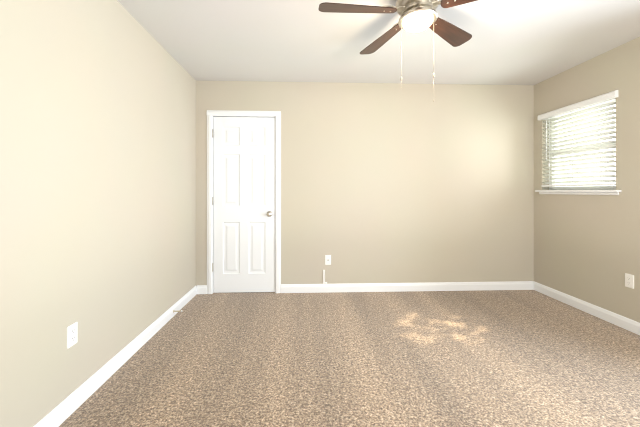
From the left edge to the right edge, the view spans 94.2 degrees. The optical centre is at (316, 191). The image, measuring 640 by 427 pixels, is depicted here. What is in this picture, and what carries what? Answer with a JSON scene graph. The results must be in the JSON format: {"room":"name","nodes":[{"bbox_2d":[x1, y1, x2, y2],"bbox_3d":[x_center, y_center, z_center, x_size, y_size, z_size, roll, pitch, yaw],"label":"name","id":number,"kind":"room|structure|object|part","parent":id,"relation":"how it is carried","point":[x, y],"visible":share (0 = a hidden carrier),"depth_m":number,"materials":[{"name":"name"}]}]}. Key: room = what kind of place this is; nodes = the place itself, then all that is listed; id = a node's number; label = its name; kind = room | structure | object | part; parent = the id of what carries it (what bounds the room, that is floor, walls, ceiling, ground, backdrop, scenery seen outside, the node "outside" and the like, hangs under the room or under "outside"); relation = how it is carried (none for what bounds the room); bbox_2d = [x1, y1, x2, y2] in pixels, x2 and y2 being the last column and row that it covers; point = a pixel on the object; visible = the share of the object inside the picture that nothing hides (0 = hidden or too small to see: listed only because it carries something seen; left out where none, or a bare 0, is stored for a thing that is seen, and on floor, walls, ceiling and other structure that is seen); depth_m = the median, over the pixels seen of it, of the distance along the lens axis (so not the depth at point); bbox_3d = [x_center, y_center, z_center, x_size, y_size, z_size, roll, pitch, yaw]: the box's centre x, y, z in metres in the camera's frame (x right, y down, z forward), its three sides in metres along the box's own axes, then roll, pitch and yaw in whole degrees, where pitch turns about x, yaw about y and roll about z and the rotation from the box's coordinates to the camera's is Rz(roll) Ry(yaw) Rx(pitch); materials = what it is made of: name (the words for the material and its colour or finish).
{"room":"empty bedroom","nodes":[
{"label":"empty bedroom","id":0,"kind":"room"},
{"bbox_2d":[0,0,195,426],"bbox_3d":[-1.357,-0.044,1.031,0.140,2.450,5.047,0,0,-2],"label":"wall","id":1,"kind":"structure","parent":0,"point":[98,171],"depth_m":1.68,"materials":[{"name":"paint"}]},
{"bbox_2d":[67,322,77,348],"bbox_3d":[-1.306,0.772,1.596,0.007,0.115,0.070,0,0,-2],"label":"electrical outlet","id":2,"kind":"object","parent":1,"relation":"attached to","point":[72,334],"visible":1,"depth_m":1.59,"materials":[{"name":"white plastic"}]},
{"bbox_2d":[33,285,200,426],"bbox_3d":[-1.279,1.131,1.034,0.015,0.098,4.767,0,0,-2],"label":"baseboard","id":3,"kind":"structure","parent":1,"relation":"attached to","point":[65,409],"depth_m":1.86,"materials":[{"name":"white wood"}]},
{"bbox_2d":[59,290,639,426],"bbox_3d":[0.711,1.220,1.113,4.280,0.080,5.047,0,0,-2],"label":"floor","id":4,"kind":"structure","parent":0,"point":[506,358],"depth_m":2.00,"materials":[{"name":"beige carpet"}]},
{"bbox_2d":[196,81,533,285],"bbox_3d":[0.614,-0.044,3.564,4.000,2.450,0.140,0,0,-2],"label":"wall","id":5,"kind":"structure","parent":0,"point":[393,183],"depth_m":3.51,"materials":[{"name":"paint"}]},
{"bbox_2d":[213,117,274,292],"bbox_3d":[-0.833,0.159,3.460,0.704,2.028,0.035,0,0,-2],"label":"door","id":6,"kind":"structure","parent":5,"relation":"in","point":[243,202],"depth_m":3.44,"materials":[{"name":"white wood"}]},
{"bbox_2d":[207,110,280,293],"bbox_3d":[-0.834,0.127,3.498,0.846,2.108,0.157,0,0,-2],"label":"door frame","id":7,"kind":"structure","parent":5,"relation":"attached to","point":[211,114],"depth_m":3.42,"materials":[{"name":"white wood"}]},
{"bbox_2d":[323,270,326,283],"bbox_3d":[0.105,1.001,3.469,0.050,0.165,0.010,0,0,-2],"label":"cable","id":8,"kind":"object","parent":5,"relation":"attached to","point":[324,282],"visible":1,"depth_m":3.46,"materials":[{"name":"white plastic"}]},
{"bbox_2d":[325,255,330,264],"bbox_3d":[0.140,0.805,3.471,0.070,0.115,0.008,0,0,-2],"label":"outlet","id":9,"kind":"object","parent":5,"relation":"attached to","point":[327,259],"visible":1,"depth_m":3.47,"materials":[{"name":"white plastic"}]},
{"bbox_2d":[281,281,532,292],"bbox_3d":[1.083,1.131,3.505,2.987,0.098,0.015,0,0,-2],"label":"baseboard","id":10,"kind":"structure","parent":5,"relation":"attached to","point":[508,285],"depth_m":3.50,"materials":[{"name":"white wood"}]},
{"bbox_2d":[117,0,639,84],"bbox_3d":[0.711,-1.319,1.113,4.280,0.100,5.047,0,0,-2],"label":"ceiling","id":11,"kind":"structure","parent":0,"point":[522,42],"depth_m":2.49,"materials":[{"name":"paint"}]},
{"bbox_2d":[318,0,477,101],"bbox_3d":[0.596,-0.916,1.871,1.162,0.706,1.207,0,0,-2],"label":"ceiling fan","id":12,"kind":"object","parent":11,"relation":"hanging from","point":[417,16],"visible":1,"depth_m":1.86,"materials":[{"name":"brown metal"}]},
{"bbox_3d":[0.621,-1.171,1.874,0.450,0.198,0.470,0,0,-2],"label":"motor","id":13,"kind":"part","parent":12,"relation":"part of","materials":[{"name":"silver metal"}]},
{"bbox_2d":[534,37,639,322],"bbox_3d":[2.780,-0.044,1.194,0.140,2.450,5.047,0,0,-2],"label":"wall","id":14,"kind":"structure","parent":0,"point":[586,248],"depth_m":2.80,"materials":[{"name":"paint"}]},
{"bbox_2d":[535,190,621,194],"bbox_3d":[2.658,0.013,3.042,0.126,0.046,0.920,0,0,-2],"label":"window sill","id":15,"kind":"structure","parent":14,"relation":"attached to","point":[589,192],"depth_m":2.93,"materials":[{"name":"white wood"}]},
{"bbox_2d":[549,100,615,189],"bbox_3d":[2.745,-0.437,3.046,0.047,0.859,0.820,0,0,-2],"label":"window","id":16,"kind":"structure","parent":14,"relation":"in","point":[586,188],"depth_m":3.09,"materials":[{"name":"white plastic"}]},
{"bbox_2d":[538,90,617,186],"bbox_3d":[2.647,-0.469,3.042,0.089,0.836,0.864,0,0,-2],"label":"window blinds","id":17,"kind":"object","parent":16,"relation":"attached to","point":[595,103],"visible":0.88,"depth_m":2.97,"materials":[{"name":"white plastic"}]},
{"bbox_2d":[533,281,639,334],"bbox_3d":[2.702,1.131,1.191,0.015,0.098,4.767,0,0,-2],"label":"baseboard","id":18,"kind":"structure","parent":14,"relation":"attached to","point":[628,324],"depth_m":2.84,"materials":[{"name":"white wood"}]},
{"bbox_2d":[625,273,633,288],"bbox_3d":[2.654,0.761,2.520,0.007,0.115,0.070,0,0,-2],"label":"electrical outlet","id":19,"kind":"object","parent":14,"relation":"attached to","point":[629,280],"visible":1,"depth_m":2.51,"materials":[{"name":"white plastic"}]},
{"label":"outside","id":20,"kind":"structure","parent":0,"visible":0},
{"bbox_2d":[555,104,615,186],"bbox_3d":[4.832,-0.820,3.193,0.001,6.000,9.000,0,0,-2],"label":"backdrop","id":21,"kind":"structure","parent":20,"point":[606,178],"depth_m":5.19,"materials":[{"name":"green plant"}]}
]}

